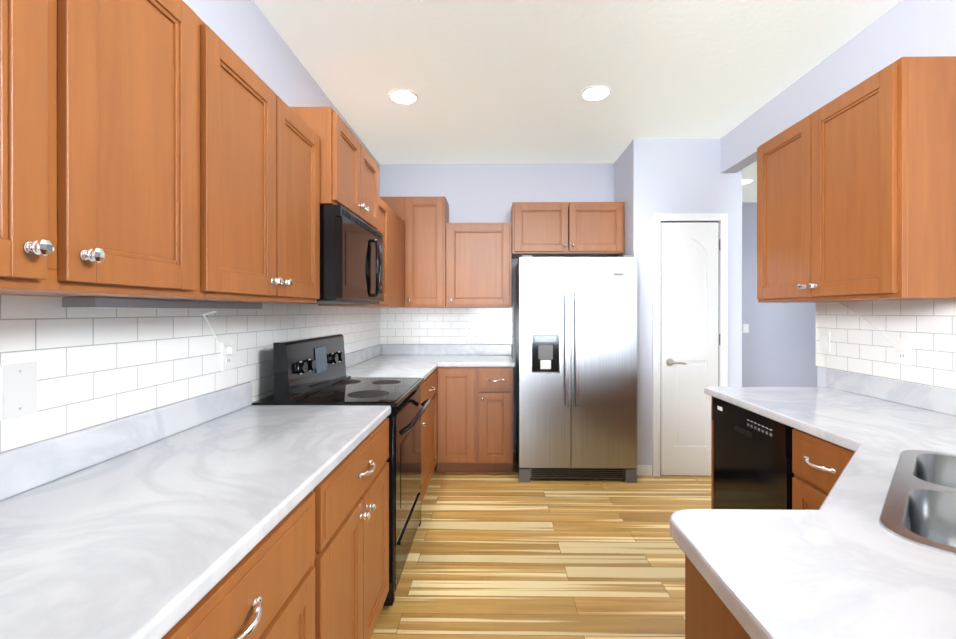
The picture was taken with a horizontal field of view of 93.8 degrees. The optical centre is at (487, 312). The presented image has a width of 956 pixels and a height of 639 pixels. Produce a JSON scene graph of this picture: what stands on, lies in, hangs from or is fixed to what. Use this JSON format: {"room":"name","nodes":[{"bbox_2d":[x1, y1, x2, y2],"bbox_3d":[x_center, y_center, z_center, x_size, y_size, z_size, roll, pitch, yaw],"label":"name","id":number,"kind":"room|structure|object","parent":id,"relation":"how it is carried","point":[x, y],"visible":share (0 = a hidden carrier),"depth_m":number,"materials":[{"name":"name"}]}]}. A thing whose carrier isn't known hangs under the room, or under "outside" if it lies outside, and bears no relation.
{"room":"kitchen","nodes":[
{"label":"kitchen","id":0,"kind":"room"},
{"bbox_2d":[1,0,379,452],"bbox_3d":[-1.123,-0.039,1.380,0.120,2.720,5.960,0,0,1],"label":"wall","id":1,"kind":"structure","parent":0,"point":[245,31],"depth_m":2.09,"materials":[{"name":"paint"}]},
{"bbox_2d":[0,0,196,297],"bbox_3d":[-0.891,-0.408,0.779,0.358,0.740,0.766,0,0,1],"label":"upper cabinet","id":2,"kind":"object","parent":1,"relation":"attached to","point":[98,148],"visible":0.96,"depth_m":0.87,"materials":[{"name":"brown wood"}]},
{"bbox_2d":[0,295,379,452],"bbox_3d":[-1.053,0.184,1.820,0.007,0.486,4.840,0,0,1],"label":"backsplash","id":3,"kind":"structure","parent":1,"relation":"attached to","point":[96,366],"depth_m":1.34,"materials":[{"name":"white tile"}]},
{"bbox_2d":[0,361,36,419],"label":"outlet","id":4,"kind":"object","parent":3,"relation":"attached to","point":[18,389],"depth_m":1.01,"materials":[{"name":"white plastic"}]},
{"bbox_2d":[202,311,235,370],"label":"outlet","id":5,"kind":"object","parent":3,"relation":"attached to","point":[228,350],"depth_m":1.78,"materials":[{"name":"white plastic"}]},
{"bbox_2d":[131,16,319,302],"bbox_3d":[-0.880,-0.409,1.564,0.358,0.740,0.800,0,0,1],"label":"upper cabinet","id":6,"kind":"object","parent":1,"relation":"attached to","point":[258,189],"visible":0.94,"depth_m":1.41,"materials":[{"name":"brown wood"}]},
{"bbox_2d":[62,297,261,309],"bbox_3d":[-0.972,-0.024,1.453,0.080,0.026,0.770,0,0,1],"label":"under-cabinet light","id":7,"kind":"object","parent":6,"relation":"attached to","point":[100,302],"visible":1,"depth_m":1.23,"materials":[{"name":"silver metal"}]},
{"bbox_2d":[290,107,378,229],"bbox_3d":[-0.838,-0.693,2.345,0.418,0.425,0.758,0,0,1],"label":"upper cabinet","id":8,"kind":"object","parent":1,"relation":"attached to","point":[349,173],"visible":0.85,"depth_m":2.09,"materials":[{"name":"brown wood"}]},
{"bbox_2d":[303,205,383,303],"bbox_3d":[-0.820,-0.261,2.345,0.452,0.426,0.752,0,0,1],"label":"over-the-range microwave","id":9,"kind":"object","parent":8,"relation":"attached to","point":[351,258],"visible":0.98,"depth_m":2.07,"materials":[{"name":"black"}]},
{"bbox_2d":[318,197,404,306],"bbox_3d":[-0.854,-0.412,3.310,0.358,0.740,1.163,0,0,1],"label":"upper cabinet","id":10,"kind":"object","parent":1,"relation":"attached to","point":[391,226],"visible":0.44,"depth_m":3.42,"materials":[{"name":"brown wood"}]},
{"bbox_2d":[380,163,613,451],"bbox_3d":[0.145,-0.043,4.282,2.330,2.720,0.120,0,0,1],"label":"wall","id":11,"kind":"structure","parent":0,"point":[481,193],"depth_m":4.22,"materials":[{"name":"paint"}]},
{"bbox_2d":[373,197,448,307],"bbox_3d":[-0.694,-0.528,4.046,0.654,0.970,0.373,0,0,1],"label":"upper cabinet","id":12,"kind":"object","parent":11,"relation":"attached to","point":[425,219],"visible":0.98,"depth_m":3.90,"materials":[{"name":"brown wood"}]},
{"bbox_2d":[380,306,512,343],"bbox_3d":[-0.385,0.119,4.226,1.258,0.364,0.007,0,0,1],"label":"backsplash","id":13,"kind":"structure","parent":11,"relation":"attached to","point":[422,325],"depth_m":4.22,"materials":[{"name":"white tile"}]},
{"bbox_2d":[446,223,511,307],"bbox_3d":[-0.075,-0.413,4.037,0.576,0.740,0.373,0,0,1],"label":"upper cabinet","id":14,"kind":"object","parent":11,"relation":"attached to","point":[478,265],"visible":1,"depth_m":3.89,"materials":[{"name":"brown wood"}]},
{"bbox_2d":[511,202,624,257],"bbox_3d":[0.700,-0.730,4.010,0.968,0.445,0.403,0,0,1],"label":"upper cabinet","id":15,"kind":"object","parent":11,"relation":"attached to","point":[568,229],"visible":0.98,"depth_m":3.85,"materials":[{"name":"brown wood"}]},
{"bbox_2d":[371,452,710,638],"bbox_3d":[1.863,1.345,2.109,6.070,0.050,7.500,0,0,1],"label":"floor","id":16,"kind":"structure","parent":0,"point":[499,555],"depth_m":2.37,"materials":[{"name":"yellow wood"}]},
{"bbox_2d":[161,492,314,638],"bbox_3d":[-0.736,0.885,0.782,0.664,0.875,0.762,0,0,1],"label":"base cabinet","id":17,"kind":"object","parent":16,"relation":"on","point":[264,588],"visible":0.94,"depth_m":0.91,"materials":[{"name":"brown wood"}]},
{"bbox_2d":[251,334,430,605],"bbox_3d":[-0.682,0.726,2.345,0.709,1.187,0.758,0,0,1],"label":"range","id":18,"kind":"object","parent":16,"relation":"on","point":[310,371],"visible":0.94,"depth_m":2.16,"materials":[{"name":"black metal"}]},
{"bbox_2d":[311,418,388,638],"bbox_3d":[-0.725,0.884,1.564,0.664,0.875,0.796,0,0,1],"label":"base cabinet","id":19,"kind":"object","parent":16,"relation":"on","point":[350,564],"visible":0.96,"depth_m":1.47,"materials":[{"name":"brown wood"}]},
{"bbox_2d":[0,382,390,638],"bbox_3d":[-0.755,0.376,0.678,0.630,0.139,2.566,0,0,1],"label":"countertop","id":20,"kind":"structure","parent":19,"relation":"on","point":[159,523],"depth_m":0.96,"materials":[{"name":"stone"}]},
{"bbox_2d":[420,369,436,503],"bbox_3d":[-0.701,0.881,3.164,0.664,0.875,0.869,0,0,1],"label":"base cabinet","id":21,"kind":"object","parent":16,"relation":"on","point":[428,384],"visible":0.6,"depth_m":3.15,"materials":[{"name":"brown wood"}]},
{"bbox_2d":[436,367,512,472],"bbox_3d":[-0.406,0.880,3.880,1.231,0.875,0.659,0,0,1],"label":"base cabinet","id":22,"kind":"object","parent":16,"relation":"on","point":[474,419],"visible":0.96,"depth_m":3.59,"materials":[{"name":"brown wood"}]},
{"bbox_2d":[345,344,514,379],"bbox_3d":[-0.404,0.371,3.476,1.250,0.139,1.503,0,0,1],"label":"countertop","id":23,"kind":"structure","parent":22,"relation":"on","point":[424,361],"depth_m":3.78,"materials":[{"name":"stone"}]},
{"bbox_2d":[515,255,636,482],"bbox_3d":[0.705,0.436,3.802,0.908,1.763,0.800,0,0,1],"label":"refrigerator","id":24,"kind":"object","parent":16,"relation":"on","point":[575,367],"visible":1,"depth_m":3.45,"materials":[{"name":"grey metal"}]},
{"bbox_2d":[711,396,712,508],"bbox_3d":[1.534,0.882,2.400,0.651,0.875,0.026,0,0,1],"label":"cabinet end panel","id":25,"kind":"object","parent":16,"relation":"on","point":[711,457],"visible":0.08,"depth_m":2.41,"materials":[{"name":"brown wood"}]},
{"bbox_2d":[685,555,750,638],"bbox_3d":[0.536,0.885,0.605,0.280,0.875,0.605,0,0,1],"label":"base cabinet","id":26,"kind":"object","parent":16,"relation":"on","point":[708,614],"depth_m":0.82,"materials":[{"name":"brown wood"}]},
{"bbox_2d":[712,397,793,509],"bbox_3d":[1.520,0.884,2.080,0.656,0.872,0.599,0,0,1],"label":"dishwasher","id":27,"kind":"object","parent":16,"relation":"on","point":[752,460],"visible":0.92,"depth_m":2.04,"materials":[{"name":"black"}]},
{"bbox_2d":[792,428,854,509],"bbox_3d":[1.502,0.883,1.595,0.690,0.875,0.358,0,0,1],"label":"base cabinet","id":28,"kind":"object","parent":16,"relation":"on","point":[819,465],"visible":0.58,"depth_m":1.64,"materials":[{"name":"brown wood"}]},
{"bbox_2d":[253,0,900,201],"bbox_3d":[1.863,-1.425,2.104,6.070,0.050,7.500,0,0,1],"label":"ceiling","id":29,"kind":"structure","parent":0,"point":[497,81],"depth_m":2.54,"materials":[{"name":"white paint"}]},
{"bbox_2d":[388,89,417,103],"bbox_3d":[-0.546,-1.395,2.900,0.189,0.012,0.189,0,0,-44],"label":"recessed light","id":30,"kind":"object","parent":29,"relation":"in","point":[401,96],"depth_m":2.88,"materials":[{"name":"white"}]},
{"bbox_2d":[580,85,610,100],"bbox_3d":[0.689,-1.395,2.852,0.189,0.012,0.189,0,0,-44],"label":"recessed light","id":31,"kind":"object","parent":29,"relation":"in","point":[590,93],"depth_m":2.84,"materials":[{"name":"white"}]},
{"bbox_2d":[742,179,752,183],"bbox_3d":[2.738,-1.398,4.792,0.189,0.012,0.189,0,0,-44],"label":"recessed light","id":32,"kind":"object","parent":29,"relation":"in","point":[744,181],"depth_m":4.76,"materials":[{"name":"white"}]},
{"bbox_2d":[614,145,628,256],"bbox_3d":[1.246,-0.043,3.971,0.120,2.720,0.470,0,0,1],"label":"wall","id":33,"kind":"structure","parent":0,"point":[621,178],"depth_m":3.87,"materials":[{"name":"paint"}]},
{"bbox_2d":[629,138,741,464],"bbox_3d":[1.616,-0.042,3.670,0.870,2.720,0.120,0,0,1],"label":"wall","id":34,"kind":"structure","parent":0,"point":[676,176],"depth_m":3.61,"materials":[{"name":"paint"}]},
{"bbox_2d":[636,465,651,475],"bbox_3d":[3.067,1.274,4.649,3.738,0.085,2.144,0,0,1],"label":"baseboard","id":35,"kind":"structure","parent":34,"relation":"attached to","point":[644,470],"depth_m":3.60,"materials":[{"name":"white wood"}]},
{"bbox_2d":[652,213,727,476],"bbox_3d":[1.626,0.263,3.576,0.595,2.110,0.069,0,0,1],"label":"door","id":36,"kind":"structure","parent":34,"relation":"attached to","point":[689,307],"depth_m":3.60,"materials":[{"name":"white wood"}]},
{"bbox_2d":[721,65,817,172],"bbox_3d":[1.933,-1.261,3.064,0.120,0.280,1.080,0,0,1],"label":"header beam","id":37,"kind":"structure","parent":0,"point":[783,110],"depth_m":2.98,"materials":[{"name":"paint"}]},
{"bbox_2d":[742,202,816,386],"bbox_3d":[3.517,-0.046,5.772,2.870,2.720,0.120,0,0,1],"label":"wall","id":38,"kind":"structure","parent":0,"point":[778,344],"depth_m":5.71,"materials":[{"name":"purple paint"}]},
{"bbox_2d":[817,0,955,386],"bbox_3d":[1.901,-0.038,0.891,0.120,2.720,3.270,0,0,1],"label":"wall","id":39,"kind":"structure","parent":0,"point":[912,28],"depth_m":2.07,"materials":[{"name":"paint"}]},
{"bbox_2d":[757,56,955,302],"bbox_3d":[1.671,-0.500,2.099,0.373,0.890,0.900,0,0,1],"label":"upper cabinet","id":40,"kind":"object","parent":39,"relation":"attached to","point":[856,192],"visible":1,"depth_m":1.79,"materials":[{"name":"brown wood"}]},
{"bbox_2d":[816,299,955,389],"bbox_3d":[1.844,0.116,1.369,0.008,0.379,2.324,0,0,1],"label":"backsplash","id":41,"kind":"structure","parent":39,"relation":"attached to","point":[861,345],"depth_m":2.05,"materials":[{"name":"white tile"}]},
{"bbox_2d":[820,331,829,352],"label":"outlet","id":42,"kind":"object","parent":41,"relation":"attached to","point":[824,335],"depth_m":2.45,"materials":[{"name":"white plastic"}]},
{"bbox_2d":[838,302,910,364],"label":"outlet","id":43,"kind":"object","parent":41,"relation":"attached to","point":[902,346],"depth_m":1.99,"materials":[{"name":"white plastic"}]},
{"bbox_3d":[0.974,0.884,1.111,0.527,0.875,0.518,0,0,1],"label":"base cabinet","id":44,"kind":"object","parent":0,"visible":0},
{"bbox_2d":[670,368,955,638],"bbox_3d":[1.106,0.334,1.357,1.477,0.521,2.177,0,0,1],"label":"countertop","id":45,"kind":"structure","parent":44,"relation":"on","point":[867,550],"depth_m":0.84,"materials":[{"name":"stone"}]},
{"bbox_2d":[879,450,955,555],"bbox_3d":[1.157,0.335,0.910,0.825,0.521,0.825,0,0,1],"label":"sink basin","id":46,"kind":"object","parent":45,"relation":"in","point":[917,488],"depth_m":1.02,"materials":[{"name":"metal"}]}
]}

